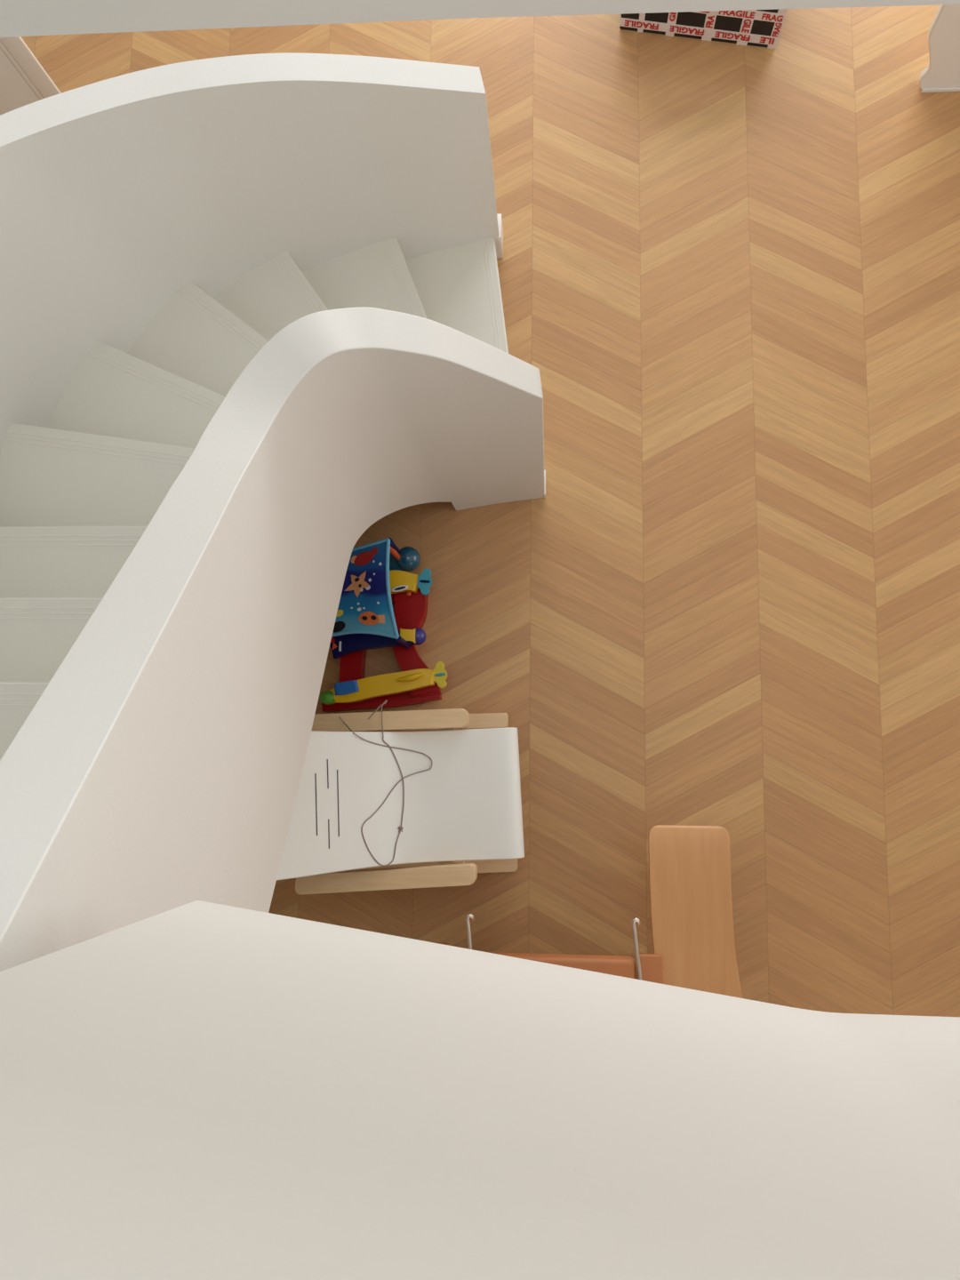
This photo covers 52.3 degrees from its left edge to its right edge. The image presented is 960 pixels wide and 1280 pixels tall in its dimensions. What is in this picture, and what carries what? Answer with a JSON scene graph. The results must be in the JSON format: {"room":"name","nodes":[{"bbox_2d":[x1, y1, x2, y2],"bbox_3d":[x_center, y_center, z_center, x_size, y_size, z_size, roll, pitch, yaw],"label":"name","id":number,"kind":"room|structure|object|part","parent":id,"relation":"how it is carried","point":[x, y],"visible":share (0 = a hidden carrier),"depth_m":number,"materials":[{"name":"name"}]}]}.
{"room":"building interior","nodes":[
{"label":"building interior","id":0,"kind":"room"},
{"bbox_2d":[0,0,959,37],"bbox_3d":[0.056,-1.171,1.428,3.904,0.280,0.363,1,82,4],"label":"ceiling","id":1,"kind":"structure","parent":0,"point":[18,18],"depth_m":1.54,"materials":[{"name":"white paint"}]},
{"bbox_2d":[20,4,959,1016],"bbox_3d":[0.795,-0.154,4.060,7.400,0.100,9.800,0,82,4],"label":"floor","id":2,"kind":"structure","parent":0,"point":[729,273],"depth_m":4.06,"materials":[{"name":"brown wood"}]},
{"bbox_2d":[0,36,61,115],"bbox_3d":[-2.342,-2.328,3.463,0.940,2.095,0.040,-30,81,0],"label":"door","id":3,"kind":"structure","parent":2,"relation":"on","point":[24,81],"depth_m":4.18,"materials":[{"name":"white wood"}]},
{"bbox_2d":[0,52,545,971],"bbox_3d":[-0.824,0.073,2.214,1.920,3.720,4.222,0,82,4],"label":"staircase","id":4,"kind":"structure","parent":2,"relation":"on","point":[252,320],"depth_m":2.89,"materials":[{"name":"white paint"}]},
{"bbox_3d":[-1.375,-0.099,2.277,1.104,3.719,4.543,22,84,7],"label":"balustrade","id":5,"kind":"part","parent":4,"relation":"part of","materials":[{"name":"white paint"}]},
{"bbox_2d":[320,537,447,711],"bbox_3d":[-0.392,-0.058,3.896,0.523,0.368,0.675,0,82,4],"label":"toy","id":6,"kind":"object","parent":2,"relation":"on","point":[376,579],"visible":0.98,"depth_m":3.88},
{"bbox_3d":[-0.604,0.231,3.907,0.075,0.054,0.054,0,82,4],"label":"knob","id":7,"kind":"part","parent":6,"relation":"part of","materials":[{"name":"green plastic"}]},
{"bbox_2d":[332,621,345,632],"bbox_3d":[-0.550,-0.051,3.786,0.061,0.020,0.046,0,82,4],"label":"print","id":8,"kind":"object","parent":6,"relation":"attached to","point":[340,627],"depth_m":3.78},
{"bbox_2d":[336,609,343,616],"bbox_3d":[-0.548,-0.104,3.807,0.035,0.011,0.029,0,82,4],"label":"print","id":9,"kind":"object","parent":6,"relation":"attached to","point":[340,613],"depth_m":3.80},
{"bbox_3d":[-0.512,0.054,4.035,0.116,0.080,0.394,0,82,4],"label":"rail","id":10,"kind":"part","parent":6,"relation":"part of","materials":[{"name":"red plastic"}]},
{"bbox_2d":[351,555,356,563],"bbox_3d":[-0.490,-0.314,3.812,0.028,0.015,0.029,0,82,4],"label":"print","id":11,"kind":"object","parent":6,"relation":"attached to","point":[353,557],"depth_m":3.81},
{"bbox_2d":[344,570,369,596],"bbox_3d":[-0.476,-0.216,3.803,0.109,0.045,0.101,0,82,4],"label":"print","id":12,"kind":"object","parent":6,"relation":"attached to","point":[356,582],"depth_m":3.81},
{"bbox_2d":[353,552,373,565],"bbox_3d":[-0.452,-0.316,3.797,0.082,0.036,0.051,0,82,4],"label":"print","id":13,"kind":"object","parent":6,"relation":"attached to","point":[360,558],"depth_m":3.80},
{"bbox_2d":[358,611,379,624],"bbox_3d":[-0.427,-0.083,3.756,0.087,0.033,0.055,0,82,4],"label":"print","id":14,"kind":"object","parent":6,"relation":"attached to","point":[364,618],"depth_m":3.75},
{"bbox_3d":[-0.429,0.005,3.914,0.344,0.040,0.085,-10,82,3],"label":"arm","id":15,"kind":"part","parent":6,"relation":"part of","materials":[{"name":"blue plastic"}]},
{"bbox_2d":[370,547,377,555],"bbox_3d":[-0.408,-0.342,3.778,0.028,0.015,0.031,0,82,4],"label":"print","id":16,"kind":"object","parent":6,"relation":"on","point":[373,550],"depth_m":3.78},
{"bbox_2d":[377,614,384,623],"bbox_3d":[-0.380,-0.079,3.737,0.037,0.015,0.036,0,82,4],"label":"print","id":17,"kind":"object","parent":6,"relation":"on","point":[380,617],"depth_m":3.73},
{"bbox_3d":[-0.402,0.244,4.007,0.486,0.070,0.072,-7,82,3],"label":"cross rail","id":18,"kind":"part","parent":6,"relation":"part of","materials":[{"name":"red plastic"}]},
{"bbox_3d":[-0.385,0.181,3.903,0.425,0.050,0.083,-11,82,3],"label":"arm","id":19,"kind":"part","parent":6,"relation":"part of","materials":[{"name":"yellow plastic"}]},
{"bbox_3d":[-0.340,-0.363,3.932,0.024,0.310,0.024,0,82,4],"label":"post","id":20,"kind":"part","parent":6,"relation":"part of","materials":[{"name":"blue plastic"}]},
{"bbox_2d":[389,552,404,571],"bbox_3d":[-0.349,-0.308,4.037,0.066,0.090,0.085,-3,82,4],"label":"cup","id":21,"kind":"object","parent":6,"relation":"on","point":[394,564],"depth_m":3.99,"materials":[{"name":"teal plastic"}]},
{"bbox_3d":[-0.301,0.013,3.879,0.024,0.310,0.024,0,82,4],"label":"post","id":22,"kind":"part","parent":6,"relation":"part of","materials":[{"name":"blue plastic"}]},
{"bbox_3d":[-0.327,-0.232,3.974,0.165,0.050,0.095,0,82,4],"label":"arm","id":23,"kind":"part","parent":6,"relation":"part of","materials":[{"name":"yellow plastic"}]},
{"bbox_3d":[-0.375,-0.189,4.063,0.292,0.070,0.068,-3,82,4],"label":"cross rail","id":24,"kind":"part","parent":6,"relation":"part of","materials":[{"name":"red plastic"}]},
{"bbox_3d":[-0.272,0.015,4.018,0.164,0.090,0.447,-9,82,3],"label":"rail","id":25,"kind":"part","parent":6,"relation":"part of","materials":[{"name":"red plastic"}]},
{"bbox_2d":[276,708,524,894],"bbox_3d":[-0.282,0.571,3.480,0.875,1.008,0.673,0,82,4],"label":"lounge chair","id":26,"kind":"object","parent":2,"relation":"on","point":[462,817],"visible":0.91,"depth_m":3.52,"materials":[{"name":"white fabric"}]},
{"bbox_2d":[338,699,431,866],"bbox_3d":[-0.308,0.497,3.480,0.279,0.204,0.571,-15,82,2],"label":"cord","id":27,"kind":"object","parent":26,"relation":"on","point":[401,828],"visible":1,"depth_m":3.51,"materials":[{"name":"grey plastic"}]},
{"bbox_3d":[-0.334,0.856,3.505,0.647,0.090,0.068,-4,82,4],"label":"rail","id":28,"kind":"part","parent":26,"relation":"part of","materials":[{"name":"brown wood"}]},
{"bbox_3d":[-0.368,0.299,3.582,0.654,0.090,0.066,-3,82,4],"label":"rail","id":29,"kind":"part","parent":26,"relation":"part of","materials":[{"name":"brown wood"}]},
{"bbox_3d":[-0.229,0.894,3.861,0.756,0.100,0.060,-3,82,4],"label":"rail","id":30,"kind":"part","parent":26,"relation":"part of","materials":[{"name":"brown wood"}]},
{"bbox_3d":[-0.278,0.337,3.940,0.782,0.100,0.058,-2,82,4],"label":"rail","id":31,"kind":"part","parent":26,"relation":"part of","materials":[{"name":"brown wood"}]},
{"bbox_2d":[433,913,663,983],"bbox_3d":[0.211,1.388,3.414,0.847,0.850,0.878,0,82,4],"label":"armchair","id":32,"kind":"object","parent":2,"relation":"on","point":[650,966],"visible":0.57,"depth_m":3.40,"materials":[{"name":"brown leather"}]},
{"bbox_3d":[-0.163,1.411,3.488,0.090,0.152,0.622,0,82,4],"label":"panel","id":33,"kind":"part","parent":32,"relation":"part of","materials":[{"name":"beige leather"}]},
{"bbox_3d":[-0.029,1.317,3.273,0.030,0.034,0.782,-1,82,4],"label":"arm rod","id":34,"kind":"part","parent":32,"relation":"part of","materials":[{"name":"metal"}]},
{"bbox_3d":[0.214,1.418,3.430,0.660,0.090,0.604,0,82,4],"label":"seat","id":35,"kind":"part","parent":32,"relation":"part of","materials":[{"name":"orange leather"}]},
{"bbox_3d":[0.528,1.319,3.232,0.030,0.034,0.782,-1,82,4],"label":"arm rod","id":36,"kind":"part","parent":32,"relation":"part of","materials":[{"name":"metal"}]},
{"bbox_3d":[0.589,1.405,3.368,0.087,0.027,0.622,0,82,4],"label":"panel","id":37,"kind":"part","parent":32,"relation":"part of","materials":[{"name":"orange leather"}]},
{"bbox_2d":[648,824,742,998],"bbox_3d":[0.783,1.169,3.622,0.317,0.416,0.976,-2,82,4],"label":"bench","id":38,"kind":"object","parent":2,"relation":"on","point":[690,866],"visible":0.68,"depth_m":3.46,"materials":[{"name":"brown wood"}]},
{"bbox_2d":[619,8,787,48],"bbox_3d":[0.993,-2.905,4.192,0.693,0.342,0.454,11,83,5],"label":"box","id":39,"kind":"object","parent":2,"relation":"on","point":[756,28],"visible":0.77,"depth_m":4.25,"materials":[{"name":"cardboard"}]},
{"bbox_2d":[919,4,959,93],"bbox_3d":[2.220,-2.653,3.794,0.872,0.890,0.490,0,82,4],"label":"base cabinet","id":40,"kind":"object","parent":2,"relation":"on","point":[942,73],"visible":0.98,"depth_m":4.00,"materials":[{"name":"white wood"}]},
{"bbox_2d":[110,900,959,1079],"bbox_3d":[0.666,2.344,0.911,2.590,0.280,4.012,0,82,4],"label":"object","id":41,"kind":"structure","parent":0,"point":[901,1045],"depth_m":1.19,"materials":[{"name":"white paint"}]},
{"bbox_2d":[0,931,959,1279],"bbox_3d":[0.640,1.129,0.510,2.590,0.840,1.712,0,82,4],"label":"balustrade","id":42,"kind":"object","parent":41,"relation":"on","point":[169,1111],"visible":1,"depth_m":0.68,"materials":[{"name":"white paint"}]}
]}

